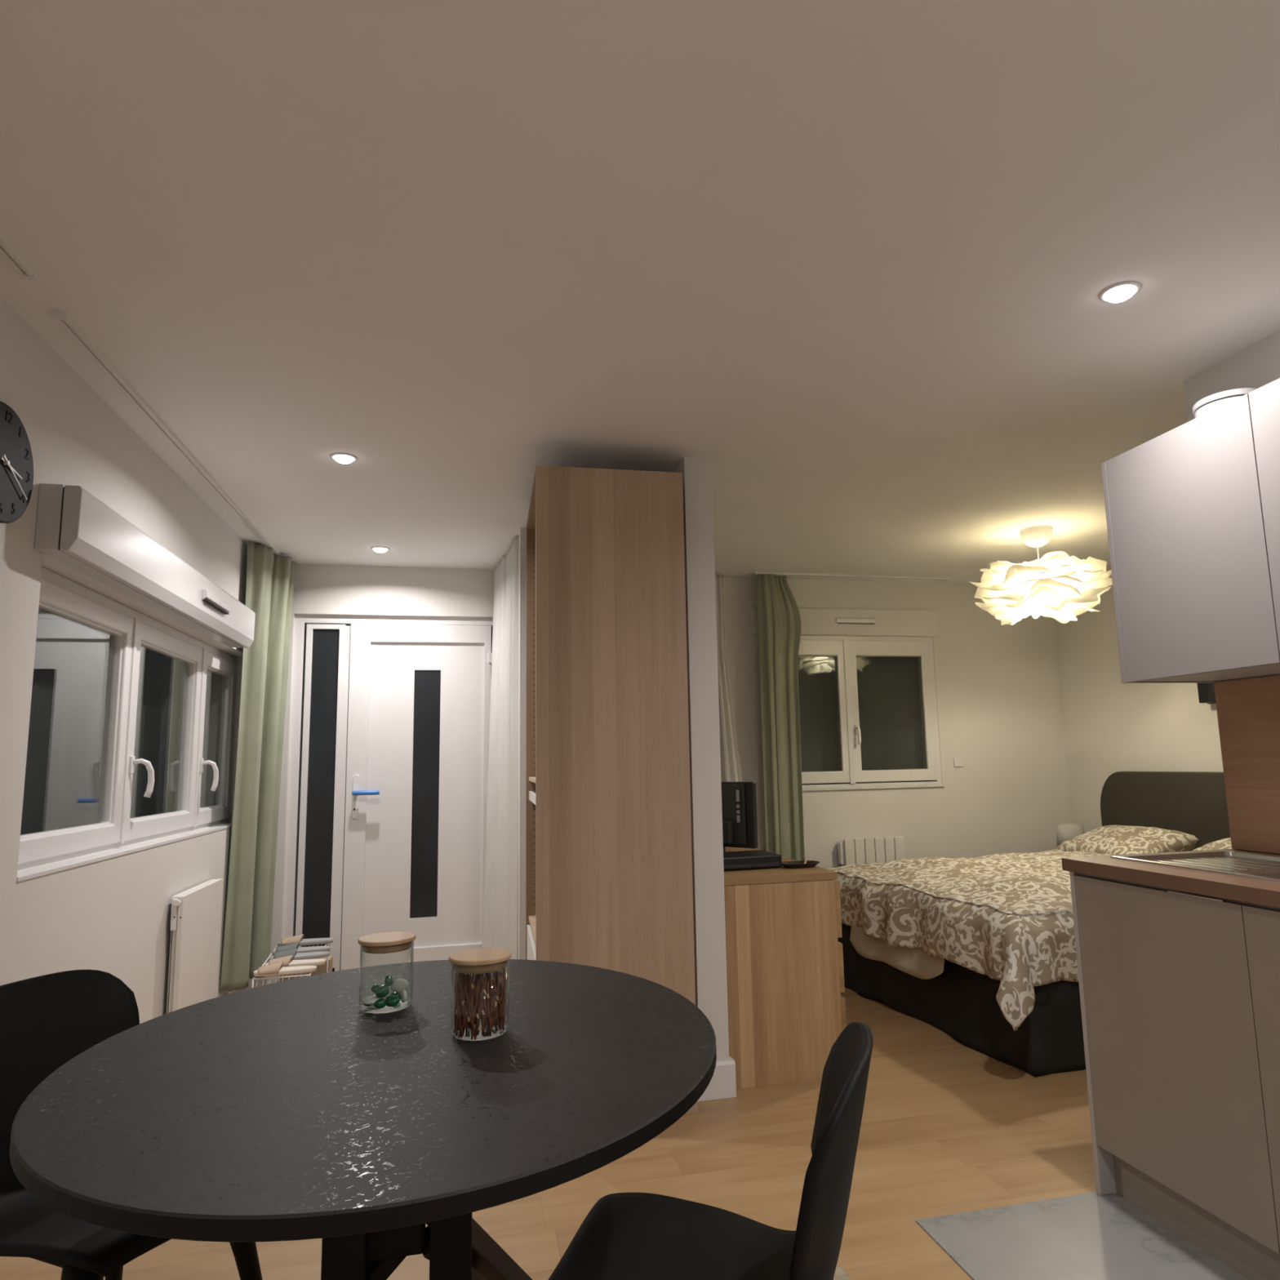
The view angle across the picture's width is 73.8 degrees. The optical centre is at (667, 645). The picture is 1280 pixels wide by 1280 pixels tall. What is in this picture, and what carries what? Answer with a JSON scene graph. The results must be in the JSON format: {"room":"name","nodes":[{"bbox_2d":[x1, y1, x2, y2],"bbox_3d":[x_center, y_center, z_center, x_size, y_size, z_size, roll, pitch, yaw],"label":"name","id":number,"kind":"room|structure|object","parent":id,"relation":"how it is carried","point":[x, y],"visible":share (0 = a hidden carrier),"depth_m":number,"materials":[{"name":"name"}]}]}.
{"room":"studio apartment","nodes":[
{"label":"studio apartment","id":0,"kind":"room"},
{"bbox_2d":[0,296,247,1023],"bbox_3d":[-1.688,0.229,1.397,0.250,2.480,7.320,1,-8,-13],"label":"wall","id":1,"kind":"structure","parent":0,"point":[112,916],"depth_m":2.76,"materials":[{"name":"paint"}]},
{"bbox_2d":[0,401,33,523],"bbox_3d":[-1.718,-0.470,2.195,0.038,0.310,0.310,1,-8,-13],"label":"wall clock","id":2,"kind":"object","parent":1,"relation":"attached to","point":[16,463],"visible":1,"depth_m":2.24,"materials":[{"name":"plastic"}]},
{"bbox_2d":[16,566,237,882],"bbox_3d":[-2.247,0.352,3.541,0.378,1.215,2.860,1,-8,-13],"label":"window","id":3,"kind":"structure","parent":1,"relation":"in","point":[114,759],"depth_m":3.29,"materials":[{"name":"white plastic"}]},
{"bbox_2d":[34,483,255,648],"bbox_3d":[-1.958,-0.223,3.424,0.132,0.196,2.069,1,-8,-13],"label":"box","id":4,"kind":"object","parent":1,"relation":"attached to","point":[74,528],"visible":1,"depth_m":2.84,"materials":[{"name":"plastic"}]},
{"bbox_2d":[201,589,230,614],"bbox_3d":[-1.974,-0.187,3.733,0.022,0.048,0.360,1,-8,-13],"label":"air vent","id":5,"kind":"object","parent":4,"relation":"attached to","point":[211,600],"depth_m":3.70,"materials":[{"name":"plastic"}]},
{"bbox_2d":[165,878,222,1013],"bbox_3d":[-2.079,1.381,3.744,0.050,0.615,0.607,1,-8,-13],"label":"radiator","id":6,"kind":"object","parent":1,"relation":"attached to","point":[196,911],"visible":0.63,"depth_m":3.67,"materials":[{"name":"metal"}]},
{"bbox_2d":[171,879,217,899],"bbox_3d":[-2.099,1.084,3.795,0.028,0.013,0.576,1,-8,-13],"label":"grille","id":7,"kind":"object","parent":6,"relation":"attached to","point":[179,896],"depth_m":3.73,"materials":[{"name":"metal"}]},
{"bbox_2d":[224,983,248,995],"bbox_3d":[-1.554,1.414,1.353,0.014,0.115,7.100,1,-8,-13],"label":"baseboard","id":8,"kind":"structure","parent":1,"relation":"attached to","point":[228,992],"depth_m":4.47,"materials":[{"name":"paint"}]},
{"bbox_2d":[0,987,1096,1279],"bbox_3d":[1.060,1.564,1.995,6.200,0.120,7.800,1,-8,-13],"label":"floor","id":9,"kind":"structure","parent":0,"point":[948,1126],"depth_m":2.61,"materials":[{"name":"brown wood"}]},
{"bbox_2d":[0,969,262,1279],"bbox_3d":[-1.122,1.098,1.683,0.526,0.812,0.461,-4,-8,21],"label":"dining chair","id":10,"kind":"object","parent":9,"relation":"on","point":[46,1021],"visible":0.34,"depth_m":1.75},
{"bbox_2d":[252,943,328,987],"bbox_3d":[-1.936,1.744,4.398,0.263,0.307,0.571,1,-8,-13],"label":"shoe rack","id":11,"kind":"object","parent":9,"relation":"on","point":[264,978],"visible":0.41,"depth_m":4.15,"materials":[{"name":"white plastic"}]},
{"bbox_2d":[253,961,316,976],"bbox_3d":[-1.873,1.581,4.180,0.288,0.052,0.105,1,-8,-14],"label":"slipper","id":12,"kind":"object","parent":11,"relation":"on","point":[276,969],"visible":1,"depth_m":4.15,"materials":[{"name":"beige fabric"}]},
{"bbox_2d":[264,955,325,967],"bbox_3d":[-1.870,1.585,4.284,0.288,0.052,0.105,0,-8,-12],"label":"slipper","id":13,"kind":"object","parent":11,"relation":"on","point":[288,961],"visible":0.86,"depth_m":4.26,"materials":[{"name":"beige fabric"}]},
{"bbox_2d":[269,948,329,959],"bbox_3d":[-1.895,1.590,4.395,0.288,0.052,0.105,1,-8,-19],"label":"slipper","id":14,"kind":"object","parent":11,"relation":"on","point":[300,956],"visible":0.84,"depth_m":4.37,"materials":[{"name":"grey fabric"}]},
{"bbox_2d":[271,942,330,955],"bbox_3d":[-1.928,1.593,4.490,0.288,0.052,0.105,1,-8,-15],"label":"slipper","id":15,"kind":"object","parent":11,"relation":"on","point":[313,948],"visible":0.86,"depth_m":4.47,"materials":[{"name":"grey fabric"}]},
{"bbox_2d":[276,933,333,946],"bbox_3d":[-1.967,1.599,4.636,0.288,0.052,0.105,1,-8,-13],"label":"slipper","id":16,"kind":"object","parent":11,"relation":"on","point":[299,939],"visible":0.97,"depth_m":4.61,"materials":[{"name":"beige fabric"}]},
{"bbox_2d":[280,955,333,981],"bbox_3d":[-2.017,1.855,4.761,0.255,0.190,0.115,1,-8,-13],"label":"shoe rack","id":17,"kind":"object","parent":9,"relation":"on","point":[320,969],"visible":0.22,"depth_m":4.73,"materials":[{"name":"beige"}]},
{"bbox_2d":[9,959,716,1279],"bbox_3d":[-0.475,1.089,1.521,1.132,0.742,1.268,1,-8,-13],"label":"dining table","id":18,"kind":"object","parent":9,"relation":"on","point":[289,1109],"visible":0.97,"depth_m":1.29,"materials":[{"name":"stone"}]},
{"bbox_2d":[358,931,416,1013],"bbox_3d":[-0.584,0.680,1.773,0.115,0.141,0.115,1,-8,-13],"label":"glass jar","id":19,"kind":"object","parent":18,"relation":"on","point":[392,941],"visible":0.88,"depth_m":1.75,"materials":[{"name":"clear glass"}]},
{"bbox_2d":[362,995,381,1004],"bbox_3d":[-0.603,0.725,1.739,0.037,0.013,0.024,1,-8,-13],"label":"pebble","id":20,"kind":"object","parent":19,"relation":"in","point":[371,1000],"visible":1,"depth_m":1.73,"materials":[{"name":"stone"}]},
{"bbox_2d":[373,998,386,1008],"bbox_3d":[-0.585,0.730,1.736,0.025,0.018,0.022,1,-8,-13],"label":"pebble","id":21,"kind":"object","parent":19,"relation":"in","point":[381,1002],"visible":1,"depth_m":1.73,"materials":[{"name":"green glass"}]},
{"bbox_2d":[375,984,389,997],"bbox_3d":[-0.587,0.712,1.755,0.026,0.024,0.039,1,-8,-13],"label":"pebble","id":22,"kind":"object","parent":19,"relation":"in","point":[383,990],"visible":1,"depth_m":1.74,"materials":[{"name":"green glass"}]},
{"bbox_2d":[384,975,392,986],"bbox_3d":[-0.581,0.699,1.775,0.017,0.021,0.018,1,-8,-13],"label":"pebble","id":23,"kind":"object","parent":22,"relation":"on","point":[388,980],"visible":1,"depth_m":1.77,"materials":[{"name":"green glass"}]},
{"bbox_2d":[385,995,399,1006],"bbox_3d":[-0.563,0.729,1.746,0.030,0.021,0.026,1,-8,-13],"label":"pebble","id":24,"kind":"object","parent":19,"relation":"in","point":[391,1001],"visible":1,"depth_m":1.74,"materials":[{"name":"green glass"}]},
{"bbox_2d":[390,977,408,992],"bbox_3d":[-0.560,0.712,1.782,0.036,0.031,0.013,1,-8,-13],"label":"pebble","id":25,"kind":"object","parent":19,"relation":"in","point":[398,984],"visible":0.98,"depth_m":1.78,"materials":[{"name":"stone"}]},
{"bbox_2d":[400,989,407,1002],"bbox_3d":[-0.547,0.727,1.767,0.011,0.026,0.024,4,-10,-35],"label":"pebble","id":26,"kind":"object","parent":19,"relation":"in","point":[403,993],"visible":1,"depth_m":1.76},
{"bbox_2d":[448,947,511,1040],"bbox_3d":[-0.349,0.649,1.588,0.115,0.141,0.115,1,-8,-13],"label":"glass jar","id":27,"kind":"object","parent":18,"relation":"on","point":[481,960],"visible":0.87,"depth_m":1.57,"materials":[{"name":"clear glass"}]},
{"bbox_2d":[455,980,457,1035],"bbox_3d":[-0.387,0.665,1.564,0.007,0.096,0.009,3,-9,-26],"label":"twig","id":28,"kind":"object","parent":27,"relation":"in","point":[456,1024],"visible":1,"depth_m":1.56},
{"bbox_2d":[456,992,459,1028],"bbox_3d":[-0.381,0.664,1.558,0.007,0.068,0.013,4,-9,-32],"label":"twig","id":29,"kind":"object","parent":27,"relation":"in","point":[458,1015],"visible":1,"depth_m":1.56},
{"bbox_2d":[455,983,463,1035],"bbox_3d":[-0.380,0.665,1.556,0.020,0.090,0.006,-9,-11,43],"label":"twig","id":30,"kind":"object","parent":27,"relation":"in","point":[458,996],"visible":1,"depth_m":1.55,"materials":[{"name":"wood"}]},
{"bbox_2d":[457,973,466,1026],"bbox_3d":[-0.376,0.648,1.557,0.007,0.088,0.032,6,-11,-43],"label":"twig","id":31,"kind":"object","parent":27,"relation":"in","point":[464,1024],"visible":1,"depth_m":1.55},
{"bbox_2d":[458,973,466,1027],"bbox_3d":[-0.373,0.647,1.552,0.019,0.094,0.006,-5,-9,28],"label":"twig","id":32,"kind":"object","parent":27,"relation":"in","point":[460,975],"visible":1,"depth_m":1.55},
{"bbox_2d":[460,977,468,1027],"bbox_3d":[-0.368,0.650,1.551,0.019,0.084,0.008,-5,-9,26],"label":"twig","id":33,"kind":"object","parent":27,"relation":"in","point":[463,993],"visible":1,"depth_m":1.55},
{"bbox_2d":[459,983,478,1036],"bbox_3d":[-0.360,0.663,1.549,0.038,0.093,0.007,-3,-8,13],"label":"twig","id":34,"kind":"object","parent":27,"relation":"in","point":[468,1011],"visible":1,"depth_m":1.55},
{"bbox_2d":[465,982,475,1039],"bbox_3d":[-0.356,0.663,1.545,0.024,0.098,0.007,-3,-8,12],"label":"twig","id":35,"kind":"object","parent":27,"relation":"in","point":[469,1011],"visible":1,"depth_m":1.54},
{"bbox_2d":[470,976,474,1030],"bbox_3d":[-0.353,0.648,1.544,0.009,0.093,0.007,-6,-9,29],"label":"twig","id":36,"kind":"object","parent":27,"relation":"in","point":[472,1006],"visible":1,"depth_m":1.54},
{"bbox_2d":[471,983,479,1039],"bbox_3d":[-0.347,0.663,1.542,0.015,0.096,0.006,0,-8,-10],"label":"twig","id":37,"kind":"object","parent":27,"relation":"in","point":[477,988],"visible":1,"depth_m":1.54,"materials":[{"name":"wood"}]},
{"bbox_2d":[475,986,484,1035],"bbox_3d":[-0.340,0.661,1.543,0.015,0.083,0.006,0,-8,-7],"label":"twig","id":38,"kind":"object","parent":27,"relation":"in","point":[482,988],"visible":1,"depth_m":1.54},
{"bbox_2d":[477,982,485,1035],"bbox_3d":[-0.338,0.663,1.552,0.016,0.094,0.006,2,-9,-24],"label":"twig","id":39,"kind":"object","parent":27,"relation":"in","point":[479,994],"visible":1,"depth_m":1.55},
{"bbox_2d":[477,975,486,1029],"bbox_3d":[-0.337,0.649,1.548,0.016,0.094,0.006,1,-8,-13],"label":"twig","id":40,"kind":"object","parent":27,"relation":"in","point":[482,1001],"visible":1,"depth_m":1.54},
{"bbox_2d":[481,986,486,1035],"bbox_3d":[-0.332,0.663,1.546,0.009,0.084,0.006,-2,-8,6],"label":"twig","id":41,"kind":"object","parent":27,"relation":"in","point":[485,1006],"visible":1,"depth_m":1.54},
{"bbox_2d":[480,976,489,1025],"bbox_3d":[-0.330,0.647,1.550,0.019,0.087,0.007,3,-9,-29],"label":"twig","id":42,"kind":"object","parent":27,"relation":"in","point":[487,1000],"visible":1,"depth_m":1.55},
{"bbox_2d":[486,981,491,1036],"bbox_3d":[-0.325,0.661,1.550,0.007,0.096,0.011,-5,-9,26],"label":"twig","id":43,"kind":"object","parent":27,"relation":"in","point":[487,984],"visible":1,"depth_m":1.55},
{"bbox_2d":[489,977,493,1027],"bbox_3d":[-0.321,0.652,1.555,0.006,0.089,0.013,-1,-8,2],"label":"twig","id":44,"kind":"object","parent":27,"relation":"in","point":[491,990],"visible":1,"depth_m":1.55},
{"bbox_2d":[489,981,497,1025],"bbox_3d":[-0.318,0.655,1.558,0.007,0.081,0.020,-7,-9,34],"label":"twig","id":45,"kind":"object","parent":27,"relation":"in","point":[492,992],"visible":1,"depth_m":1.56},
{"bbox_2d":[490,971,500,1026],"bbox_3d":[-0.316,0.649,1.564,0.007,0.093,0.024,-7,-10,36],"label":"twig","id":46,"kind":"object","parent":27,"relation":"in","point":[495,1001],"visible":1,"depth_m":1.56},
{"bbox_2d":[493,974,499,1025],"bbox_3d":[-0.315,0.651,1.564,0.013,0.087,0.006,4,-9,-33],"label":"twig","id":47,"kind":"object","parent":27,"relation":"in","point":[494,1018],"visible":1,"depth_m":1.56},
{"bbox_2d":[493,976,504,1022],"bbox_3d":[-0.312,0.652,1.571,0.007,0.088,0.034,-4,-8,22],"label":"twig","id":48,"kind":"object","parent":27,"relation":"in","point":[499,1002],"visible":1,"depth_m":1.57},
{"bbox_2d":[499,973,503,1019],"bbox_3d":[-0.306,0.650,1.578,0.008,0.083,0.009,-9,-11,43],"label":"twig","id":49,"kind":"object","parent":27,"relation":"in","point":[502,1000],"visible":1,"depth_m":1.58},
{"bbox_2d":[499,974,505,1030],"bbox_3d":[-0.306,0.662,1.580,0.009,0.098,0.007,0,-8,-10],"label":"twig","id":50,"kind":"object","parent":27,"relation":"in","point":[501,1020],"visible":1,"depth_m":1.58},
{"bbox_2d":[525,465,697,1114],"bbox_3d":[-0.283,0.551,3.560,0.572,2.372,0.860,0,-8,-12],"label":"wardrobe","id":51,"kind":"object","parent":9,"relation":"on","point":[609,857],"visible":0.88,"depth_m":3.17,"materials":[{"name":"brown wood"}]},
{"bbox_2d":[528,791,535,804],"bbox_3d":[-0.543,0.629,3.495,0.014,0.040,0.804,0,-8,-12],"label":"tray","id":52,"kind":"object","parent":51,"relation":"on","point":[531,793],"depth_m":3.68,"materials":[{"name":"white plastic"}]},
{"bbox_2d":[528,915,535,944],"bbox_3d":[-0.269,1.167,3.476,0.550,0.018,0.824,0,-8,-12],"label":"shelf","id":53,"kind":"object","parent":51,"relation":"attached to","point":[531,917],"depth_m":3.61,"materials":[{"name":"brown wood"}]},
{"bbox_2d":[547,1022,873,1279],"bbox_3d":[0.068,1.021,1.311,0.526,0.812,0.461,-3,-8,13],"label":"dining chair","id":54,"kind":"object","parent":9,"relation":"on","point":[624,1236],"visible":1,"depth_m":1.39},
{"bbox_2d":[724,846,846,1089],"bbox_3d":[0.289,1.416,4.120,0.487,0.785,1.594,1,-8,-13],"label":"dresser","id":55,"kind":"object","parent":9,"relation":"on","point":[785,970],"visible":0.56,"depth_m":3.35,"materials":[{"name":"brown wood"}]},
{"bbox_2d":[720,782,758,852],"bbox_3d":[0.245,0.849,4.170,0.441,0.355,0.150,-8,-10,41],"label":"television","id":56,"kind":"object","parent":55,"relation":"on","point":[739,799],"visible":0.4,"depth_m":4.06,"materials":[{"name":"black plastic"}]},
{"bbox_2d":[723,849,782,871],"bbox_3d":[0.319,0.932,3.689,0.284,0.056,0.232,1,-8,-16],"label":"box","id":57,"kind":"object","parent":55,"relation":"on","point":[741,860],"visible":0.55,"depth_m":3.60,"materials":[{"name":"black plastic"}]},
{"bbox_2d":[781,860,819,868],"bbox_3d":[0.564,0.940,3.648,0.176,0.019,0.124,1,-8,-17],"label":"tray","id":58,"kind":"object","parent":55,"relation":"on","point":[797,864],"visible":0.94,"depth_m":3.62,"materials":[{"name":"brown wood"}]},
{"bbox_2d":[833,1266,851,1279],"bbox_3d":[0.296,1.469,1.632,0.728,0.002,1.096,1,-8,-13],"label":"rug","id":59,"kind":"object","parent":9,"relation":"on","point":[840,1273],"visible":0.09,"depth_m":2.06,"materials":[{"name":"fabric"}]},
{"bbox_2d":[837,771,1230,1077],"bbox_3d":[2.105,1.262,4.511,2.222,1.116,1.917,1,-8,-13],"label":"bed","id":60,"kind":"object","parent":9,"relation":"on","point":[957,1000],"visible":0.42,"depth_m":4.07,"materials":[{"name":"fabric"}]},
{"bbox_2d":[817,849,1114,1031],"bbox_3d":[1.814,1.375,4.443,1.766,0.469,2.088,1,-8,-17],"label":"duvet","id":61,"kind":"object","parent":60,"relation":"on","point":[1006,917],"visible":0.65,"depth_m":3.83,"materials":[{"name":"beige fabric"}]},
{"bbox_2d":[1055,825,1202,854],"bbox_3d":[2.742,1.212,5.134,0.468,0.232,0.755,1,-8,-13],"label":"pillow","id":62,"kind":"object","parent":60,"relation":"on","point":[1110,839],"visible":0.65,"depth_m":4.98,"materials":[{"name":"beige fabric"}]},
{"bbox_2d":[1192,837,1231,850],"bbox_3d":[2.950,1.089,4.309,0.447,0.209,0.660,1,-8,-13],"label":"pillow","id":63,"kind":"object","parent":60,"relation":"on","point":[1225,843],"visible":0.09,"depth_m":4.47,"materials":[{"name":"beige fabric"}]},
{"bbox_2d":[915,1191,1248,1279],"bbox_3d":[1.681,1.285,0.520,1.163,0.004,3.959,1,-8,-13],"label":"floor tile","id":64,"kind":"structure","parent":9,"relation":"on","point":[1088,1236],"depth_m":2.17,"materials":[{"name":"tile"}]},
{"bbox_2d":[1069,871,1116,1195],"bbox_3d":[1.501,1.115,2.542,0.598,0.892,0.018,1,-8,-13],"label":"end panel","id":65,"kind":"object","parent":64,"relation":"on","point":[1104,1165],"visible":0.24,"depth_m":2.44,"materials":[{"name":"laminate"}]},
{"bbox_2d":[1074,873,1279,1279],"bbox_3d":[1.565,1.076,2.259,0.600,0.890,0.567,1,-8,-13],"label":"base cabinet","id":66,"kind":"object","parent":64,"relation":"on","point":[1178,1101],"visible":0.9,"depth_m":2.15,"materials":[{"name":"beige laminate"}]},
{"bbox_2d":[1241,902,1279,1248],"bbox_3d":[1.696,0.995,1.696,0.600,0.890,0.600,1,-8,-13],"label":"base cabinet","id":67,"kind":"object","parent":64,"relation":"on","point":[1261,922],"visible":0.94,"depth_m":1.91,"materials":[{"name":"beige laminate"}]},
{"bbox_3d":[1.832,0.913,1.117,0.600,0.890,0.600,1,-8,-13],"label":"base cabinet","id":68,"kind":"object","parent":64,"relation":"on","visible":0},
{"bbox_2d":[1061,848,1279,907],"bbox_3d":[1.681,0.534,1.753,0.619,0.036,1.790,1,-8,-13],"label":"countertop","id":69,"kind":"structure","parent":68,"relation":"on","point":[1239,888],"depth_m":2.16,"materials":[{"name":"brown wood"}]},
{"bbox_2d":[1110,849,1279,881],"bbox_3d":[1.608,0.655,2.166,0.417,0.173,0.832,1,-8,-13],"label":"sink","id":70,"kind":"object","parent":69,"relation":"in","point":[1249,864],"visible":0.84,"depth_m":2.44,"materials":[{"name":"metal"}]},
{"bbox_3d":[2.612,1.746,5.779,0.540,0.485,0.350,1,-8,-13],"label":"nightstand","id":71,"kind":"object","parent":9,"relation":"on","visible":0},
{"bbox_2d":[1056,823,1084,846],"bbox_3d":[2.770,1.368,5.845,0.184,0.275,0.184,1,-8,-13],"label":"bedside lamp","id":72,"kind":"object","parent":71,"relation":"on","point":[1065,832],"visible":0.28,"depth_m":5.80,"materials":[{"name":"fabric"}]},
{"bbox_2d":[518,457,729,1061],"bbox_3d":[-0.284,0.542,3.895,0.712,2.480,1.290,1,-8,-13],"label":"wall partition","id":73,"kind":"structure","parent":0,"point":[705,785],"depth_m":3.37,"materials":[{"name":"paint"}]},
{"bbox_2d":[697,1059,736,1102],"bbox_3d":[0.179,1.620,3.171,0.153,0.128,0.018,1,-8,-13],"label":"baseboard","id":74,"kind":"structure","parent":73,"relation":"attached to","point":[722,1084],"depth_m":3.17,"materials":[{"name":"paint"}]},
{"bbox_2d":[0,0,1279,583],"bbox_3d":[1.004,-1.026,2.351,6.200,0.150,7.800,1,-8,-13],"label":"ceiling","id":75,"kind":"structure","parent":0,"point":[852,260],"depth_m":2.06,"materials":[{"name":"paint"}]},
{"bbox_2d":[0,232,38,280],"bbox_3d":[-1.355,-1.062,1.118,0.037,0.014,2.091,1,-8,-13],"label":"rail","id":76,"kind":"object","parent":75,"relation":"attached to","point":[7,251],"visible":1,"depth_m":2.06,"materials":[{"name":"white plastic"}]},
{"bbox_2d":[50,311,281,555],"bbox_3d":[-1.972,-0.692,3.710,0.038,0.014,2.921,1,-8,-13],"label":"rail","id":77,"kind":"object","parent":75,"relation":"attached to","point":[64,320],"visible":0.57,"depth_m":2.92,"materials":[{"name":"white plastic"}]},
{"bbox_2d":[219,542,295,993],"bbox_3d":[-2.222,0.624,4.664,0.156,2.318,0.531,-1,-8,-2],"label":"curtain","id":78,"kind":"object","parent":77,"relation":"hanging from","point":[270,577],"visible":0.97,"depth_m":4.60,"materials":[{"name":"green fabric"}]},
{"bbox_2d":[329,452,357,463],"bbox_3d":[-1.298,-0.742,3.416,0.104,0.024,0.104,1,-8,-13],"label":"recessed light","id":79,"kind":"object","parent":75,"relation":"in","point":[340,457],"visible":1,"depth_m":3.39,"materials":[{"name":"white plastic"}]},
{"bbox_2d":[370,546,390,552],"bbox_3d":[-1.633,-0.538,4.847,0.104,0.024,0.104,1,-8,-13],"label":"recessed light","id":80,"kind":"object","parent":75,"relation":"in","point":[377,548],"visible":1,"depth_m":4.82,"materials":[{"name":"white plastic"}]},
{"bbox_2d":[482,537,519,959],"bbox_3d":[-0.928,0.663,4.831,0.078,2.412,0.814,2,-8,-23],"label":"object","id":81,"kind":"object","parent":75,"relation":"hanging from","point":[500,909],"visible":0.91,"depth_m":4.77,"materials":[{"name":"paint"}]},
{"bbox_2d":[715,573,742,782],"bbox_3d":[0.371,0.732,5.469,0.231,2.414,0.066,0,-8,-7],"label":"sheer curtain","id":82,"kind":"object","parent":75,"relation":"hanging from","point":[731,771],"visible":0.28,"depth_m":5.51,"materials":[{"name":"fabric"}]},
{"bbox_2d":[754,571,948,581],"bbox_3d":[1.274,-0.470,5.827,1.426,0.016,0.027,1,-8,-13],"label":"rail","id":83,"kind":"object","parent":75,"relation":"attached to","point":[755,572],"visible":1,"depth_m":5.81,"materials":[{"name":"white plastic"}]},
{"bbox_2d":[755,574,804,860],"bbox_3d":[0.760,0.706,5.532,0.291,2.366,0.062,1,-8,-15],"label":"curtain","id":84,"kind":"object","parent":83,"relation":"hanging from","point":[778,612],"visible":0.76,"depth_m":5.56,"materials":[{"name":"green fabric"}]},
{"bbox_2d":[968,525,1112,625],"bbox_3d":[2.059,-0.386,4.717,0.736,0.518,0.741,1,-8,-13],"label":"pendant lamp","id":85,"kind":"object","parent":75,"relation":"hanging from","point":[1070,587],"visible":1,"depth_m":4.60,"materials":[{"name":"white plastic"}]},
{"bbox_2d":[1097,280,1141,302],"bbox_3d":[1.228,-0.948,2.313,0.104,0.024,0.104,1,-8,-13],"label":"recessed light","id":86,"kind":"object","parent":75,"relation":"in","point":[1121,291],"visible":1,"depth_m":2.29,"materials":[{"name":"white plastic"}]},
{"bbox_2d":[248,564,1071,988],"bbox_3d":[0.199,0.776,5.670,5.870,2.480,0.220,1,-8,-13],"label":"wall","id":87,"kind":"structure","parent":0,"point":[998,699],"depth_m":5.95,"materials":[{"name":"paint"}]},
{"bbox_2d":[282,614,493,971],"bbox_3d":[-1.640,0.865,5.184,1.430,2.350,0.232,1,-8,-13],"label":"door","id":88,"kind":"structure","parent":87,"relation":"in","point":[386,820],"depth_m":5.15,"materials":[{"name":"white plastic"}]},
{"bbox_2d":[751,607,937,636],"bbox_3d":[1.247,-0.160,5.915,1.385,0.184,0.038,1,-8,-13],"label":"box","id":89,"kind":"object","parent":87,"relation":"attached to","point":[814,621],"visible":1,"depth_m":5.94,"materials":[{"name":"paint"}]},
{"bbox_2d":[835,617,875,623],"bbox_3d":[1.308,-0.168,5.919,0.300,0.038,0.016,1,-8,-13],"label":"air vent","id":90,"kind":"object","parent":89,"relation":"attached to","point":[838,620],"depth_m":5.91,"materials":[{"name":"white plastic"}]},
{"bbox_2d":[755,635,944,791],"bbox_3d":[1.237,0.459,5.909,1.535,1.238,0.246,1,-8,-13],"label":"window","id":91,"kind":"structure","parent":87,"relation":"in","point":[868,705],"depth_m":5.98,"materials":[{"name":"white plastic"}]},
{"bbox_2d":[798,656,929,784],"bbox_3d":[1.212,0.475,6.018,1.535,1.238,0.020,1,-8,-13],"label":"sash","id":92,"kind":"object","parent":91,"relation":"attached to","point":[889,691],"depth_m":6.05,"materials":[{"name":"plastic"}]},
{"bbox_2d":[837,836,904,866],"bbox_3d":[1.361,1.581,5.659,0.449,0.592,0.080,1,-8,-13],"label":"radiator","id":93,"kind":"object","parent":87,"relation":"attached to","point":[875,850],"visible":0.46,"depth_m":5.65,"materials":[{"name":"metal"}]},
{"bbox_2d":[953,758,964,767],"bbox_3d":[2.040,0.824,5.974,0.075,0.060,0.010,1,-8,-13],"label":"wall switch","id":94,"kind":"object","parent":87,"relation":"attached to","point":[957,762],"visible":1,"depth_m":5.97,"materials":[{"name":"white plastic"}]},
{"bbox_2d":[1053,568,1223,833],"bbox_3d":[3.351,0.566,4.638,0.200,2.480,3.250,1,-8,-13],"label":"wall","id":95,"kind":"structure","parent":0,"point":[1111,726],"depth_m":5.76,"materials":[{"name":"paint"}]},
{"bbox_2d":[1196,683,1216,703],"bbox_3d":[3.138,0.234,4.941,0.085,0.210,0.090,1,-8,-13],"label":"wall lamp","id":96,"kind":"object","parent":95,"relation":"attached to","point":[1206,691],"visible":0.32,"depth_m":4.91,"materials":[{"name":"black plastic"}]},
{"bbox_2d":[1183,330,1279,853],"bbox_3d":[2.273,0.063,0.818,0.100,2.480,3.970,1,-8,-13],"label":"wall","id":97,"kind":"structure","parent":0,"point":[1258,365],"depth_m":2.67,"materials":[{"name":"paint"}]},
{"bbox_2d":[1101,393,1279,683],"bbox_3d":[1.652,-0.272,2.509,0.349,0.718,0.543,1,-8,-13],"label":"upper cabinet","id":98,"kind":"object","parent":97,"relation":"attached to","point":[1196,600],"depth_m":2.43,"materials":[{"name":"laminate"}]},
{"bbox_2d":[1192,387,1257,418],"bbox_3d":[1.675,-0.682,2.542,0.180,0.100,0.180,1,-8,-13],"label":"round tin","id":99,"kind":"object","parent":98,"relation":"on","point":[1211,402],"visible":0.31,"depth_m":2.49,"materials":[{"name":"white metal"}]},
{"bbox_2d":[1213,675,1279,853],"bbox_3d":[1.971,0.257,1.853,0.016,0.523,1.776,1,-8,-13],"label":"backsplash","id":100,"kind":"structure","parent":97,"relation":"attached to","point":[1248,710],"depth_m":2.61,"materials":[{"name":"brown wood"}]},
{"bbox_2d":[1248,377,1279,652],"bbox_3d":[1.780,-0.351,1.957,0.346,0.718,0.600,1,-8,-13],"label":"upper cabinet","id":101,"kind":"object","parent":97,"relation":"attached to","point":[1264,401],"visible":1,"depth_m":2.19,"materials":[{"name":"laminate"}]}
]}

